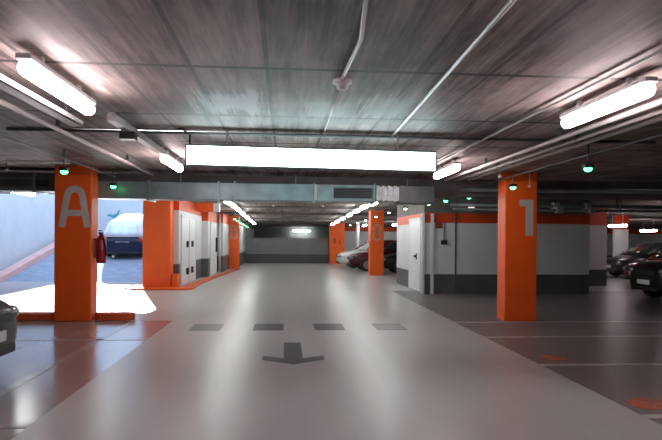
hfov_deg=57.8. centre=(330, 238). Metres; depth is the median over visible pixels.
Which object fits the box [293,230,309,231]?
diffuser
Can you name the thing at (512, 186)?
indicator
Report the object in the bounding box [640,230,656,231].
diffuser
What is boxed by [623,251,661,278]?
parked car
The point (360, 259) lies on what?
parked car
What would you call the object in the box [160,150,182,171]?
tube light
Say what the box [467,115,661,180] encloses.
conduit
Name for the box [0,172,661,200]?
ceiling beam
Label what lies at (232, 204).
tube light
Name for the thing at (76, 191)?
pillar
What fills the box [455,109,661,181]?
conduit
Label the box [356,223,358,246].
downpipe
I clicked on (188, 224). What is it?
door
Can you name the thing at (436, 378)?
floor
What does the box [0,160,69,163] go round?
conduit
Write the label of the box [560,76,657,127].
tube light
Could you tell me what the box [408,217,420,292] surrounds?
door
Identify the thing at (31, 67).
tube light
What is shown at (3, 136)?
conduit
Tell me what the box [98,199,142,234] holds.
wall
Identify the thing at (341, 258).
parked car
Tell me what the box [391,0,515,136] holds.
conduit
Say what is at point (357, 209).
tube light
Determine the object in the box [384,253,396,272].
parked car
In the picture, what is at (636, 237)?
wall
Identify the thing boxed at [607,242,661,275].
parked car
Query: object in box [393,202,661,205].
trim
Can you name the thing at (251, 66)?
ceiling
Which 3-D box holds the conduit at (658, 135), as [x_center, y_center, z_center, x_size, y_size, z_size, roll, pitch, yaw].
[3.562,-1.071,4.385,0.068,0.024,16.001,0,0,-4]
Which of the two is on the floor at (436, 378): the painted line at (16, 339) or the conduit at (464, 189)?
the painted line at (16, 339)
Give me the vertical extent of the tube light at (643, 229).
0.607 m
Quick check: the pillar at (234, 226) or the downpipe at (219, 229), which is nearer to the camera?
the downpipe at (219, 229)
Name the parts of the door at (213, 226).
handle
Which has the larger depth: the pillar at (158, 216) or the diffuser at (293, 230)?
the diffuser at (293, 230)
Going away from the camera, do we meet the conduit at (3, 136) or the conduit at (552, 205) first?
the conduit at (3, 136)
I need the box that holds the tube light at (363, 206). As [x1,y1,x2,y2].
[360,203,367,209]
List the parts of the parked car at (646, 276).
number plate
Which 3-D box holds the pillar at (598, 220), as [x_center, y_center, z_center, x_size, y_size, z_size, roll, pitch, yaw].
[8.817,0.205,19.983,0.600,2.730,0.300,0,0,-4]
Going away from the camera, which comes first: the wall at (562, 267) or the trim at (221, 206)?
the wall at (562, 267)
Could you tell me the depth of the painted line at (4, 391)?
7.06 m
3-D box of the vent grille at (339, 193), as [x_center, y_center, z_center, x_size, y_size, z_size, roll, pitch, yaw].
[0.421,-0.867,11.477,0.740,0.200,0.013,0,0,-4]
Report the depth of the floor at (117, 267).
21.28 m
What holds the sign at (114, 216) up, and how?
attached to the wall at (105, 207)
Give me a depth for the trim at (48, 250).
21.68 m
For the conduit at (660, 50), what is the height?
0.024 m
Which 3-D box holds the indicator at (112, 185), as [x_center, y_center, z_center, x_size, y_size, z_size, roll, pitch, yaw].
[-3.956,-1.077,10.899,0.120,0.349,0.104,0,0,-4]
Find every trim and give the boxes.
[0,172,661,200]
[0,235,98,281]
[218,212,661,218]
[220,205,638,212]
[240,218,661,223]
[243,222,661,227]
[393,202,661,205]
[421,213,433,293]
[454,199,456,293]
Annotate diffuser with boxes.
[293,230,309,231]
[608,224,626,226]
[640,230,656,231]
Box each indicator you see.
[59,150,69,173]
[109,169,116,188]
[509,170,516,189]
[582,144,593,171]
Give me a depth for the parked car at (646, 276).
15.06 m
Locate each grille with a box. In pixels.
[0,179,48,186]
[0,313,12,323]
[334,188,371,198]
[633,269,655,274]
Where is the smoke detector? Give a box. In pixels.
[333,77,351,90]
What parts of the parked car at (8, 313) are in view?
number plate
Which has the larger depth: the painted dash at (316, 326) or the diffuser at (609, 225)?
the diffuser at (609, 225)
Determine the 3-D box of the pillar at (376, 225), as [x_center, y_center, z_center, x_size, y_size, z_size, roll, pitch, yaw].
[1.861,0.188,24.763,0.560,2.654,0.504,0,0,-4]
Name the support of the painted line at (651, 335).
on the floor at (436, 378)
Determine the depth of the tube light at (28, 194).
13.04 m
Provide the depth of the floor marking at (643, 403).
5.53 m
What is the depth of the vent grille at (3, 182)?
11.01 m
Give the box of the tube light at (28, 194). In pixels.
[16,193,35,195]
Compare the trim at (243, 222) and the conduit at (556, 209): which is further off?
the trim at (243, 222)
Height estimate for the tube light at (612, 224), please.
0.607 m
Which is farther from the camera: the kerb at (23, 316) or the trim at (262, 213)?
the trim at (262, 213)
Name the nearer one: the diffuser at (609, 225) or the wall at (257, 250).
the diffuser at (609, 225)
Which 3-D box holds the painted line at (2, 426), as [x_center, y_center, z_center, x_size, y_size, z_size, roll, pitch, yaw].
[-5.621,1.455,4.484,6.500,0.005,0.110,0,0,-4]
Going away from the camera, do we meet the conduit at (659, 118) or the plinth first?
the conduit at (659, 118)
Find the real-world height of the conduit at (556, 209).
0.520 m
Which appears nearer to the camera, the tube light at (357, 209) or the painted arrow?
the painted arrow
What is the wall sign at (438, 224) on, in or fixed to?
attached to the wall at (562, 267)
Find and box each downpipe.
[218,214,220,272]
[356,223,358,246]
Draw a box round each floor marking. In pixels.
[540,355,567,360]
[624,398,661,409]
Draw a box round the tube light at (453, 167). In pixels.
[433,160,460,178]
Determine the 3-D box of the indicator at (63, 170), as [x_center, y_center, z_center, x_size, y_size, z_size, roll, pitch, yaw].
[-3.759,-1.076,8.457,0.120,0.349,0.104,0,0,-4]
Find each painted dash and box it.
[188,324,223,330]
[253,324,283,329]
[313,324,344,329]
[372,323,406,329]
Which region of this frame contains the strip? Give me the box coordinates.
[182,269,239,288]
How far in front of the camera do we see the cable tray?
4.75 m
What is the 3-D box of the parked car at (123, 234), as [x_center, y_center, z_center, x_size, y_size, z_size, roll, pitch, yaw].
[-8.132,-0.153,24.969,2.040,1.706,4.100,0,0,-4]
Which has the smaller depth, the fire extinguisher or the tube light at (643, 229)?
the fire extinguisher
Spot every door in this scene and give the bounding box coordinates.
[180,215,195,286]
[210,222,217,275]
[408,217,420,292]
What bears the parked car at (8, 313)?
on the floor at (436, 378)
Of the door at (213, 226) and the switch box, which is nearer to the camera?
the switch box
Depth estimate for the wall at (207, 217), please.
22.71 m
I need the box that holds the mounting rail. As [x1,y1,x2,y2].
[107,113,164,154]
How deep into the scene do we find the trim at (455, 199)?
16.49 m
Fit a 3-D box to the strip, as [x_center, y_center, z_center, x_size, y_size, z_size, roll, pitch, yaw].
[-4.399,1.450,22.984,0.514,0.030,11.132,0,0,-2]
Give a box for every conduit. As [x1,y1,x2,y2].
[0,99,153,175]
[0,134,115,176]
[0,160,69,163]
[6,127,655,143]
[323,90,339,133]
[340,0,367,79]
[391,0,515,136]
[411,49,661,175]
[444,98,661,180]
[450,200,661,208]
[453,200,661,212]
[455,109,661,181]
[462,187,661,194]
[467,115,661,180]
[477,134,661,186]
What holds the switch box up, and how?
attached to the wall at (562, 267)
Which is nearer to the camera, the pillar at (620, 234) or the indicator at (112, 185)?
the indicator at (112, 185)
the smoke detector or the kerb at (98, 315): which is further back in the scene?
the kerb at (98, 315)
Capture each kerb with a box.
[16,312,53,320]
[95,312,134,319]
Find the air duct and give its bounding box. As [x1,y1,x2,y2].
[0,172,434,204]
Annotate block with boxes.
[171,274,179,286]
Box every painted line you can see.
[0,321,134,396]
[0,424,30,428]
[15,339,146,340]
[455,321,661,322]
[483,335,661,337]
[539,363,661,365]
[641,414,661,418]
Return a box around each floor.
[0,258,661,439]
[2,253,142,281]
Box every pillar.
[54,165,97,320]
[142,201,173,286]
[229,215,239,268]
[329,222,344,263]
[368,210,383,274]
[497,172,536,320]
[589,208,606,285]
[613,215,628,274]
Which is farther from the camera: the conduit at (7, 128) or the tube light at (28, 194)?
the tube light at (28, 194)
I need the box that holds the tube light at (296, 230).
[293,229,309,231]
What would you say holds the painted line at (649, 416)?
on the floor at (436, 378)
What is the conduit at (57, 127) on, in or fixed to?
attached to the ceiling at (251, 66)
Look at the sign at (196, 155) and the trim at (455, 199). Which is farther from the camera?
the trim at (455, 199)
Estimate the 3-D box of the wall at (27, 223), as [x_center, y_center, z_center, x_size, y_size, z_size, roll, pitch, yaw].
[-10.905,-0.687,12.803,0.200,4.200,35.200,0,0,-4]
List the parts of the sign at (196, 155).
frame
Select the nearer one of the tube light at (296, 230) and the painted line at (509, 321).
the painted line at (509, 321)
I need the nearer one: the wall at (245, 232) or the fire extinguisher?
the fire extinguisher
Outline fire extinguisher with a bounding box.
[94,230,106,262]
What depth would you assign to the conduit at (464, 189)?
12.39 m
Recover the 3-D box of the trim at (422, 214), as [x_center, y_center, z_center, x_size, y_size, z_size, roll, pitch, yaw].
[2.640,0.421,16.410,0.340,2.200,0.080,0,0,-4]
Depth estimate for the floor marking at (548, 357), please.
7.66 m
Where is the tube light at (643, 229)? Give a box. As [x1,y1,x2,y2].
[640,220,657,231]
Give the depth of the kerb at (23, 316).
10.64 m
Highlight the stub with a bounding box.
[196,203,219,211]
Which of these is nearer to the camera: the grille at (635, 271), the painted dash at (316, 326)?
the painted dash at (316, 326)
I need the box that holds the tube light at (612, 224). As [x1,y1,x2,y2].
[608,213,627,226]
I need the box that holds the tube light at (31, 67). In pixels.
[15,53,95,114]
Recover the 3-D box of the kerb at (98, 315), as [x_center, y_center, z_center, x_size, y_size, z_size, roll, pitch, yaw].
[-3.908,1.404,10.859,0.710,0.130,0.250,0,0,-4]
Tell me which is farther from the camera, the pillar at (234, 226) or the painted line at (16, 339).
the pillar at (234, 226)
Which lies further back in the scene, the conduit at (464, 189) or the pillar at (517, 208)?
the conduit at (464, 189)
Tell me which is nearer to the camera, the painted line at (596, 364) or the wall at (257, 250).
the painted line at (596, 364)
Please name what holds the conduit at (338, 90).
attached to the ceiling at (251, 66)
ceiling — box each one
[0,0,661,202]
[190,201,661,226]
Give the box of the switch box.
[441,222,446,243]
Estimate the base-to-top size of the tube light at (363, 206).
0.207 m
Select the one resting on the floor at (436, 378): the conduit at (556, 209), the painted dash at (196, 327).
the painted dash at (196, 327)
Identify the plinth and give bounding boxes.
[124,287,193,289]
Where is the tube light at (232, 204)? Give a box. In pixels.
[230,202,236,207]
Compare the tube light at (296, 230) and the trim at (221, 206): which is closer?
the trim at (221, 206)
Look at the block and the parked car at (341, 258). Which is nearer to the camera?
the block
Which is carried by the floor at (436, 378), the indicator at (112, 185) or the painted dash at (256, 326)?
the painted dash at (256, 326)
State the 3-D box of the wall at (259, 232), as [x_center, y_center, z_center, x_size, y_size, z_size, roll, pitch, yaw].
[3.555,0.003,46.508,34.200,3.050,0.200,0,0,-4]
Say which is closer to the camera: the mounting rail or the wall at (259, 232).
the mounting rail
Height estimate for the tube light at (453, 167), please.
0.207 m
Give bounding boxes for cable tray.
[0,73,82,126]
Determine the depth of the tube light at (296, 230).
45.42 m
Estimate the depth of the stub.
21.33 m
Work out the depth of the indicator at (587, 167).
7.59 m
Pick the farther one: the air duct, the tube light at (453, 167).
the air duct
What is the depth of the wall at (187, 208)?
18.62 m
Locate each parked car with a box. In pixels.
[0,300,19,356]
[103,214,142,255]
[336,241,368,267]
[347,240,396,271]
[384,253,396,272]
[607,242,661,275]
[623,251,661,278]
[629,261,661,297]
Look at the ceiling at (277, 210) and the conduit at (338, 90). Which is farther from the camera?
the ceiling at (277, 210)
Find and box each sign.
[107,210,119,218]
[174,128,436,172]
[436,222,442,227]
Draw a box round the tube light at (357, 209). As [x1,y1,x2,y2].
[353,207,359,212]
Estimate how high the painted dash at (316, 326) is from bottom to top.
0.005 m
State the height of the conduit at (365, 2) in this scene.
0.028 m
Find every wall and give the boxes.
[0,194,54,270]
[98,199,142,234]
[173,201,201,285]
[201,212,217,276]
[217,213,228,271]
[239,223,253,265]
[245,238,327,262]
[254,227,328,257]
[344,225,657,257]
[397,198,589,293]
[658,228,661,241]
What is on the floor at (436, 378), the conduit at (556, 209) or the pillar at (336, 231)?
the pillar at (336, 231)
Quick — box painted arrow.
[262,342,323,363]
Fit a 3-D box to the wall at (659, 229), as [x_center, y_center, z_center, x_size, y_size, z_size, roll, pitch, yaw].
[22.424,0.154,22.781,0.200,3.050,50.000,0,0,-4]
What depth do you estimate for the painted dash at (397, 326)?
10.19 m
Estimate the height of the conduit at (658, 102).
0.138 m
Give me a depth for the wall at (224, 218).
26.68 m

